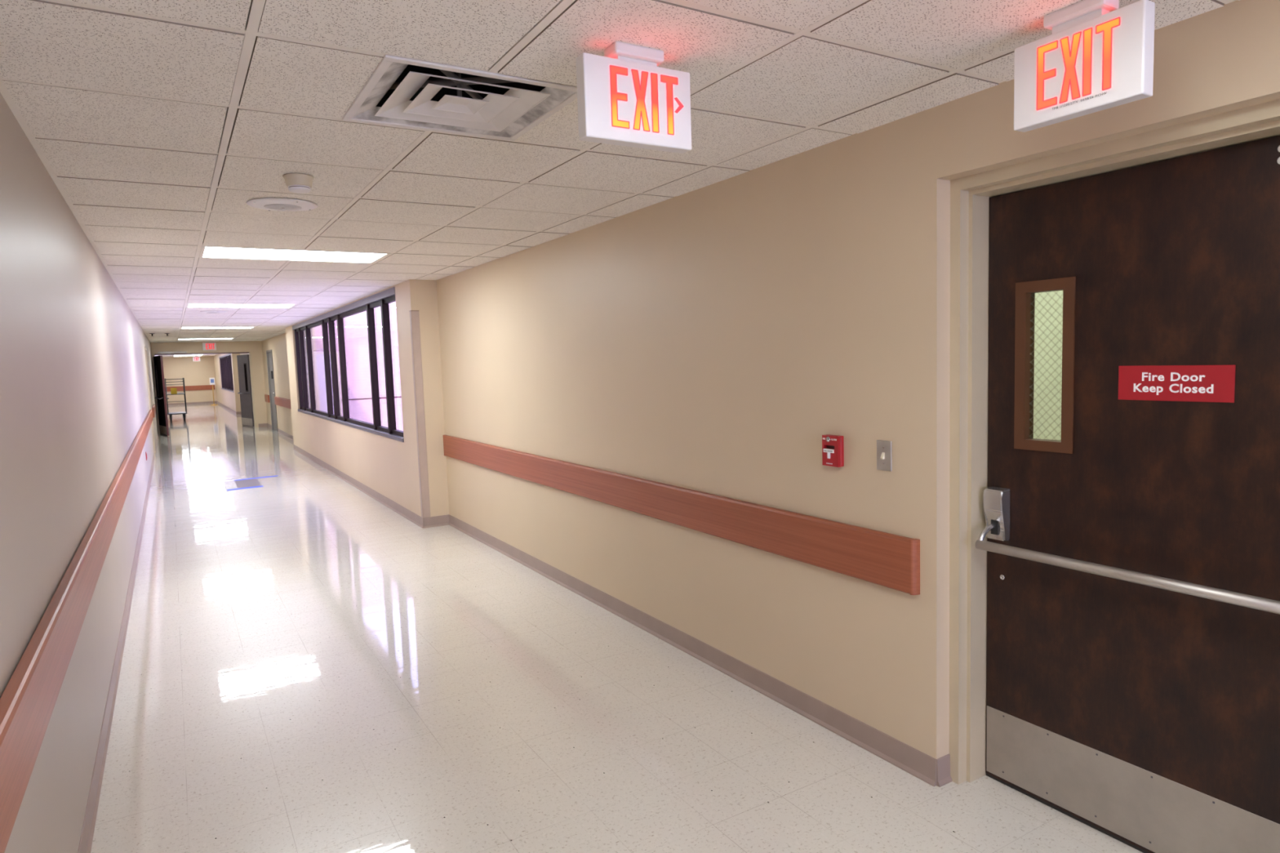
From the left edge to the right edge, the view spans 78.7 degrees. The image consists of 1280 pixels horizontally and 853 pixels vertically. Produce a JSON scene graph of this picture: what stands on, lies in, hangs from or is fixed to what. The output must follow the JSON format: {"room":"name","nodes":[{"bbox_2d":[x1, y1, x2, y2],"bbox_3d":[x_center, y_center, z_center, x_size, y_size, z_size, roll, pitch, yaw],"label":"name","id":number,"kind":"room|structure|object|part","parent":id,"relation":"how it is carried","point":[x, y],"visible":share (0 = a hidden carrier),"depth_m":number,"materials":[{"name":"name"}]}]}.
{"room":"hospital interior","nodes":[
{"label":"hospital interior","id":0,"kind":"room"},
{"bbox_2d":[0,92,158,852],"bbox_3d":[-10.963,-1.020,17.252,0.250,2.898,49.800,-5,6,-31],"label":"wall","id":1,"kind":"structure","parent":0,"point":[74,400],"depth_m":2.68,"materials":[{"name":"beige paint"}]},
{"bbox_2d":[0,409,152,852],"bbox_3d":[-3.555,0.403,5.351,0.040,0.190,21.450,-5,6,-31],"label":"handrail","id":2,"kind":"object","parent":1,"relation":"attached to","point":[28,701],"visible":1,"depth_m":2.00,"materials":[{"name":"red wood"}]},
{"bbox_2d":[77,430,159,852],"bbox_3d":[-5.334,0.979,8.383,0.014,0.100,28.600,-5,6,-31],"label":"baseboard","id":3,"kind":"structure","parent":1,"relation":"attached to","point":[90,818],"depth_m":3.54,"materials":[{"name":"beige plastic"}]},
{"bbox_2d":[144,346,155,457],"bbox_3d":[-9.616,-0.481,15.176,0.172,2.100,1.200,-5,6,-31],"label":"door","id":4,"kind":"structure","parent":1,"relation":"in","point":[145,348],"depth_m":15.62,"materials":[{"name":"beige paint"}]},
{"bbox_2d":[151,404,155,417],"bbox_3d":[-10.456,-0.339,16.785,0.040,0.203,2.000,-5,6,-31],"label":"handrail","id":5,"kind":"object","parent":1,"relation":"attached to","point":[153,409],"visible":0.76,"depth_m":16.14,"materials":[{"name":"red wood"}]},
{"bbox_2d":[153,355,168,435],"bbox_3d":[-12.335,-0.799,20.102,0.213,2.030,1.040,-6,7,-40],"label":"door","id":6,"kind":"structure","parent":1,"relation":"in","point":[161,397],"depth_m":19.95,"materials":[{"name":"black wood"}]},
{"bbox_3d":[-12.486,-1.182,20.234,0.057,0.800,0.220,-6,7,-40],"label":"vision frame","id":7,"kind":"part","parent":6,"relation":"part of","materials":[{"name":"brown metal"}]},
{"bbox_3d":[-12.308,0.087,20.182,0.049,0.210,0.985,-6,7,-40],"label":"kick plate","id":8,"kind":"part","parent":6,"relation":"part of","materials":[{"name":"metal"}]},
{"bbox_2d":[162,355,217,403],"bbox_3d":[-22.513,-2.587,39.425,2.905,2.898,0.200,-5,6,-31],"label":"wall","id":9,"kind":"structure","parent":0,"point":[194,373],"depth_m":39.26,"materials":[{"name":"beige paint"}]},
{"bbox_2d":[164,384,214,391],"bbox_3d":[-22.639,-1.926,39.250,2.213,0.240,0.045,-5,6,-31],"label":"handrail","id":10,"kind":"object","parent":9,"relation":"attached to","point":[193,387],"visible":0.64,"depth_m":39.30,"materials":[{"name":"red wood"}]},
{"bbox_2d":[150,341,267,433],"bbox_3d":[-11.560,-1.354,21.285,2.905,2.898,0.150,-5,6,-31],"label":"wall","id":11,"kind":"structure","parent":0,"point":[255,348],"depth_m":21.55,"materials":[{"name":"beige paint"}]},
{"bbox_2d":[157,351,186,354],"bbox_3d":[-12.361,-1.955,20.629,0.660,0.062,0.075,-5,6,-31],"label":"door closer","id":12,"kind":"object","parent":11,"relation":"in","point":[168,352],"depth_m":20.61,"materials":[{"name":"metal"}]},
{"bbox_2d":[152,351,256,434],"bbox_3d":[-11.776,-0.938,21.183,2.320,2.100,0.190,-5,6,-31],"label":"door frame","id":13,"kind":"structure","parent":11,"relation":"attached to","point":[249,353],"depth_m":21.61,"materials":[{"name":"beige paint"}]},
{"bbox_2d":[202,342,216,351],"bbox_3d":[-11.627,-2.161,21.073,0.318,0.215,0.048,-5,6,-31],"label":"exit sign","id":14,"kind":"object","parent":11,"relation":"attached to","point":[206,346],"visible":1,"depth_m":21.05,"materials":[{"name":"white plastic"}]},
{"bbox_2d":[90,403,1142,852],"bbox_3d":[-9.700,0.374,18.167,3.245,0.120,50.300,-5,6,-31],"label":"floor","id":15,"kind":"structure","parent":0,"point":[308,665],"depth_m":3.47,"materials":[{"name":"tile"}]},
{"bbox_2d":[164,377,186,421],"bbox_3d":[-15.551,-0.909,26.161,0.570,1.420,0.950,-5,6,-31],"label":"utility cart","id":16,"kind":"object","parent":15,"relation":"on","point":[184,413],"visible":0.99,"depth_m":25.85,"materials":[{"name":"grey metal"}]},
{"bbox_3d":[-15.546,-0.988,25.628,0.032,1.170,0.032,-5,6,-31],"label":"post","id":17,"kind":"part","parent":16,"relation":"part of","materials":[{"name":"grey metal"}]},
{"bbox_2d":[170,387,177,394],"bbox_3d":[-15.356,-1.168,25.711,0.170,0.200,0.006,-5,6,-31],"label":"card","id":18,"kind":"object","parent":16,"relation":"on","point":[173,390],"visible":1,"depth_m":25.71,"materials":[{"name":"yellow paper"}]},
{"bbox_2d":[166,392,184,395],"bbox_3d":[-15.557,-1.103,26.144,0.550,0.060,0.930,-5,6,-31],"label":"shelf","id":19,"kind":"object","parent":16,"relation":"attached to","point":[178,393],"depth_m":25.78,"materials":[{"name":"grey metal"}]},
{"bbox_3d":[-15.096,-1.026,25.898,0.032,1.170,0.032,-5,6,-31],"label":"post","id":20,"kind":"part","parent":16,"relation":"part of","materials":[{"name":"grey metal"}]},
{"bbox_2d":[209,377,217,404],"bbox_3d":[-20.527,-1.688,37.526,0.340,1.310,0.340,-5,6,-31],"label":"sign stand","id":21,"kind":"object","parent":15,"relation":"on","point":[211,380],"visible":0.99,"depth_m":37.49,"materials":[{"name":"gold metal"}]},
{"bbox_2d":[226,485,262,490],"bbox_3d":[-5.355,0.836,10.584,0.459,0.001,0.130,-5,6,-35],"label":"tape","id":22,"kind":"object","parent":15,"relation":"on","point":[258,486],"visible":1,"depth_m":10.57,"materials":[{"name":"blue plastic"}]},
{"bbox_2d":[234,478,261,488],"bbox_3d":[-5.550,0.802,11.040,0.300,0.001,0.865,-5,6,-31],"label":"floor patch","id":23,"kind":"structure","parent":15,"relation":"on","point":[249,482],"depth_m":11.02,"materials":[{"name":"grey tile"}]},
{"bbox_2d":[234,475,277,480],"bbox_3d":[-5.671,0.762,11.534,0.606,0.001,0.109,-5,6,-36],"label":"tape","id":24,"kind":"object","parent":15,"relation":"on","point":[277,475],"visible":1,"depth_m":11.54,"materials":[{"name":"blue plastic"}]},
{"bbox_2d":[0,0,1239,357],"bbox_3d":[-9.749,-2.078,17.899,2.664,0.023,50.011,-5,6,-31],"label":"ceiling","id":25,"kind":"structure","parent":0,"point":[157,123],"depth_m":2.54,"materials":[{"name":"tile"}]},
{"bbox_2d":[192,355,199,361],"bbox_3d":[-20.990,-3.229,36.934,0.305,0.282,0.070,-5,6,-31],"label":"exit sign","id":26,"kind":"object","parent":25,"relation":"hanging from","point":[196,358],"visible":1,"depth_m":36.91,"materials":[{"name":"white plastic"}]},
{"bbox_2d":[177,337,233,339],"bbox_3d":[-10.646,-2.197,19.132,1.195,0.104,0.586,-5,6,-31],"label":"ceiling light","id":27,"kind":"object","parent":25,"relation":"attached to","point":[212,338],"visible":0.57,"depth_m":19.15,"materials":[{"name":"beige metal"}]},
{"bbox_2d":[200,311,226,313],"bbox_3d":[-5.756,-1.540,10.531,0.320,0.020,0.320,-5,6,-31],"label":"ceiling speaker","id":28,"kind":"object","parent":25,"relation":"attached to","point":[210,312],"visible":1,"depth_m":10.45,"materials":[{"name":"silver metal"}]},
{"bbox_2d":[180,326,254,328],"bbox_3d":[-7.815,-1.878,14.444,1.195,0.104,0.586,-5,6,-31],"label":"ceiling light","id":29,"kind":"object","parent":25,"relation":"attached to","point":[202,327],"visible":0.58,"depth_m":14.46,"materials":[{"name":"white plastic"}]},
{"bbox_2d":[213,325,231,327],"bbox_3d":[-7.512,-1.788,14.017,0.320,0.020,0.320,-5,6,-31],"label":"ceiling speaker","id":30,"kind":"object","parent":25,"relation":"attached to","point":[215,326],"visible":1,"depth_m":13.93,"materials":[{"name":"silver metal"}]},
{"bbox_2d":[186,303,295,307],"bbox_3d":[-4.984,-1.559,9.755,1.195,0.104,0.586,-5,6,-31],"label":"ceiling light","id":31,"kind":"object","parent":25,"relation":"attached to","point":[188,305],"visible":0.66,"depth_m":9.74,"materials":[{"name":"white plastic"}]},
{"bbox_2d":[246,197,317,211],"bbox_3d":[-1.761,-1.084,3.848,0.320,0.020,0.320,-5,6,-31],"label":"ceiling speaker","id":32,"kind":"object","parent":25,"relation":"attached to","point":[268,203],"visible":1,"depth_m":3.79,"materials":[{"name":"white plastic"}]},
{"bbox_2d":[263,204,302,210],"bbox_3d":[-1.761,-1.084,3.848,0.176,0.013,0.176,-5,6,-31],"label":"grille","id":33,"kind":"object","parent":32,"relation":"attached to","point":[268,206],"depth_m":3.84,"materials":[{"name":"white metal"}]},
{"bbox_2d":[199,245,391,263],"bbox_3d":[-2.467,-1.276,5.587,1.195,0.104,0.586,-5,6,-31],"label":"ceiling light","id":34,"kind":"object","parent":25,"relation":"attached to","point":[206,251],"visible":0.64,"depth_m":5.56,"materials":[{"name":"white plastic"}]},
{"bbox_2d":[283,173,313,193],"bbox_3d":[-1.446,-1.027,3.310,0.120,0.064,0.120,-5,6,-31],"label":"smoke detector","id":35,"kind":"object","parent":25,"relation":"attached to","point":[298,183],"visible":1,"depth_m":3.27,"materials":[{"name":"beige plastic"}]},
{"bbox_2d":[342,54,577,141],"bbox_3d":[-0.571,-1.171,2.442,0.600,0.327,0.600,-5,6,-31],"label":"ceiling vent","id":36,"kind":"object","parent":25,"relation":"in","point":[401,91],"visible":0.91,"depth_m":2.49,"materials":[{"name":"white metal"}]},
{"bbox_3d":[-0.567,-1.025,2.455,0.062,0.003,0.062,-5,6,-31],"label":"plate","id":37,"kind":"part","parent":36,"relation":"part of","materials":[{"name":"white metal"}]},
{"bbox_2d":[575,41,691,153],"bbox_3d":[-0.012,-0.875,2.078,0.328,0.247,0.070,-5,6,-31],"label":"exit sign","id":38,"kind":"object","parent":25,"relation":"hanging from","point":[624,99],"visible":1,"depth_m":2.05,"materials":[{"name":"white plastic"}]},
{"bbox_2d":[1013,0,1155,132],"bbox_3d":[1.071,-0.891,1.901,0.070,0.255,0.318,-5,6,-31],"label":"exit sign","id":39,"kind":"object","parent":25,"relation":"hanging from","point":[1098,55],"visible":1,"depth_m":1.87,"materials":[{"name":"white plastic"}]},
{"bbox_2d":[1052,91,1106,110],"bbox_3d":[1.060,-0.787,1.887,0.001,0.006,0.132,-5,6,-31],"label":"print","id":40,"kind":"object","parent":39,"relation":"attached to","point":[1084,99],"depth_m":1.88,"materials":[{"name":"black paint"}]},
{"bbox_2d":[213,0,1279,759],"bbox_3d":[-8.597,-1.222,18.667,0.532,2.898,49.800,-5,6,-31],"label":"wall","id":41,"kind":"structure","parent":0,"point":[709,339],"depth_m":3.53,"materials":[{"name":"beige paint"}]},
{"bbox_2d":[168,400,241,414],"bbox_3d":[-17.101,-0.567,30.397,2.633,0.100,21.050,-5,6,-31],"label":"baseboard","id":42,"kind":"structure","parent":41,"relation":"attached to","point":[215,402],"depth_m":39.01,"materials":[{"name":"beige plastic"}]},
{"bbox_2d":[218,353,233,392],"bbox_3d":[-17.132,-2.228,32.401,0.152,1.460,8.000,-5,6,-31],"label":"window","id":43,"kind":"structure","parent":41,"relation":"in","point":[225,360],"depth_m":32.35,"materials":[{"name":"glass"}]},
{"bbox_2d":[236,354,253,426],"bbox_3d":[-11.239,-1.023,22.242,0.213,2.030,1.045,-6,7,-42],"label":"door","id":44,"kind":"structure","parent":41,"relation":"in","point":[243,364],"depth_m":22.17,"materials":[{"name":"grey paint"}]},
{"bbox_3d":[-11.105,-1.387,22.049,0.057,0.800,0.220,-6,7,-42],"label":"vision frame","id":45,"kind":"part","parent":44,"relation":"part of","materials":[{"name":"brown metal"}]},
{"bbox_3d":[-11.208,-0.137,22.318,0.049,0.210,0.990,-6,7,-42],"label":"kick plate","id":46,"kind":"part","parent":44,"relation":"part of","materials":[{"name":"metal"}]},
{"bbox_2d":[264,394,270,402],"bbox_3d":[-10.206,-0.770,21.371,0.040,0.203,0.870,-5,6,-31],"label":"handrail","id":47,"kind":"object","parent":41,"relation":"attached to","point":[266,396],"visible":1,"depth_m":21.22,"materials":[{"name":"red wood"}]},
{"bbox_2d":[266,349,278,431],"bbox_3d":[-9.547,-0.940,20.382,0.179,2.100,1.240,-5,6,-31],"label":"door","id":48,"kind":"structure","parent":41,"relation":"in","point":[268,353],"depth_m":20.67,"materials":[{"name":"grey metal"}]},
{"bbox_2d":[274,396,291,408],"bbox_3d":[-7.979,-0.519,17.683,0.040,0.203,4.800,-5,6,-31],"label":"handrail","id":49,"kind":"object","parent":41,"relation":"attached to","point":[284,402],"visible":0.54,"depth_m":18.27,"materials":[{"name":"red wood"}]},
{"bbox_2d":[292,286,404,442],"bbox_3d":[-4.374,-0.854,11.263,0.152,1.584,7.655,-5,6,-31],"label":"window","id":50,"kind":"structure","parent":41,"relation":"in","point":[382,299],"depth_m":10.72,"materials":[{"name":"grey metal"}]},
{"bbox_3d":[-6.131,-1.034,14.174,0.006,1.379,0.445,-5,6,-31],"label":"glass pane","id":51,"kind":"part","parent":50,"relation":"part of","materials":[{"name":"clear glass"}]},
{"bbox_3d":[-4.398,-1.545,11.202,0.055,0.045,7.655,-5,6,-31],"label":"rail","id":52,"kind":"part","parent":50,"relation":"part of","materials":[{"name":"brown metal"}]},
{"bbox_3d":[-4.349,-0.086,11.330,0.152,0.042,7.655,-5,6,-31],"label":"sill","id":53,"kind":"part","parent":50,"relation":"part of","materials":[{"name":"grey metal"}]},
{"bbox_3d":[-4.352,-0.128,11.326,0.055,0.043,7.655,-5,6,-31],"label":"rail","id":54,"kind":"part","parent":50,"relation":"part of","materials":[{"name":"brown metal"}]},
{"bbox_2d":[409,310,430,517],"bbox_3d":[-2.129,-0.112,7.556,0.079,2.003,0.058,-5,6,-31],"label":"guard","id":55,"kind":"object","parent":41,"relation":"attached to","point":[414,314],"visible":1,"depth_m":7.53,"materials":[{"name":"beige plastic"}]},
{"bbox_2d":[258,422,952,786],"bbox_3d":[-4.779,0.614,12.332,0.344,0.100,22.381,-5,6,-31],"label":"baseboard","id":56,"kind":"structure","parent":41,"relation":"attached to","point":[933,771],"depth_m":3.89,"materials":[{"name":"beige plastic"}]},
{"bbox_2d":[443,435,919,595],"bbox_3d":[-0.457,0.347,5.236,0.032,0.203,5.654,-5,6,-31],"label":"handrail","id":57,"kind":"object","parent":41,"relation":"attached to","point":[891,561],"visible":1,"depth_m":3.71,"materials":[{"name":"red wood"}]},
{"bbox_2d":[822,434,844,466],"bbox_3d":[0.773,0.097,3.135,0.040,0.123,0.087,-5,6,-31],"label":"fire alarm","id":58,"kind":"object","parent":41,"relation":"attached to","point":[833,446],"visible":1,"depth_m":3.11,"materials":[{"name":"red plastic"}]},
{"bbox_3d":[0.757,0.110,3.131,0.006,0.038,0.056,-5,6,-31],"label":"pull handle","id":59,"kind":"part","parent":58,"relation":"part of","materials":[{"name":"white plastic"}]},
{"bbox_2d":[876,440,892,471],"bbox_3d":[0.912,0.109,2.926,0.019,0.114,0.070,-5,6,-31],"label":"light switch","id":60,"kind":"object","parent":41,"relation":"attached to","point":[884,448],"visible":1,"depth_m":2.92,"materials":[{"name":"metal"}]},
{"bbox_2d":[949,98,1279,784],"bbox_3d":[1.518,0.258,2.275,0.192,2.157,1.293,-5,6,-31],"label":"door frame","id":61,"kind":"structure","parent":41,"relation":"attached to","point":[970,195],"depth_m":2.73,"materials":[{"name":"beige paint"}]},
{"bbox_2d":[975,135,1279,852],"bbox_3d":[1.516,0.287,2.276,0.169,2.097,1.177,-5,6,-31],"label":"door","id":62,"kind":"structure","parent":41,"relation":"in","point":[1133,642],"depth_m":2.35,"materials":[{"name":"brown wood"}]},
{"bbox_3d":[1.212,0.377,2.730,0.090,0.067,0.024,-5,6,-31],"label":"bar arm","id":63,"kind":"part","parent":62,"relation":"part of","materials":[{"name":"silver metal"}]},
{"bbox_3d":[1.354,-0.201,2.593,0.051,0.565,0.202,-5,6,-31],"label":"vision frame","id":64,"kind":"part","parent":62,"relation":"part of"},
{"bbox_3d":[1.358,-0.200,2.593,0.006,0.506,0.134,-5,6,-31],"label":"wired glass","id":65,"kind":"part","parent":62,"relation":"part of","materials":[{"name":"clear glass"}]},
{"bbox_3d":[1.574,1.182,2.381,0.002,0.250,1.153,-5,6,-31],"label":"kick plate","id":66,"kind":"part","parent":62,"relation":"part of","materials":[{"name":"metal"}]},
{"bbox_2d":[1033,290,1062,439],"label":"window","id":67,"kind":"structure","parent":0,"point":[1056,339],"depth_m":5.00,"materials":[{"name":"clear glass"}]},
{"label":"outside","id":68,"kind":"structure","parent":0,"visible":0},
{"bbox_3d":[10.405,0.487,14.693,27.680,0.150,30.000,-5,6,-31],"label":"ground","id":69,"kind":"structure","parent":68,"visible":0},
{"bbox_2d":[314,301,403,431],"bbox_3d":[-3.589,-2.736,23.744,13.900,5.700,0.315,-5,6,-31],"label":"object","id":70,"kind":"structure","parent":69,"relation":"on","point":[355,326],"depth_m":21.29,"materials":[{"name":"clear glass"}]},
{"bbox_2d":[315,352,342,416],"bbox_3d":[-8.330,-0.742,20.820,0.660,2.450,0.040,-5,6,-31],"label":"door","id":71,"kind":"structure","parent":70,"relation":"in","point":[320,356],"depth_m":20.73,"materials":[{"name":"clear glass"}]}
]}

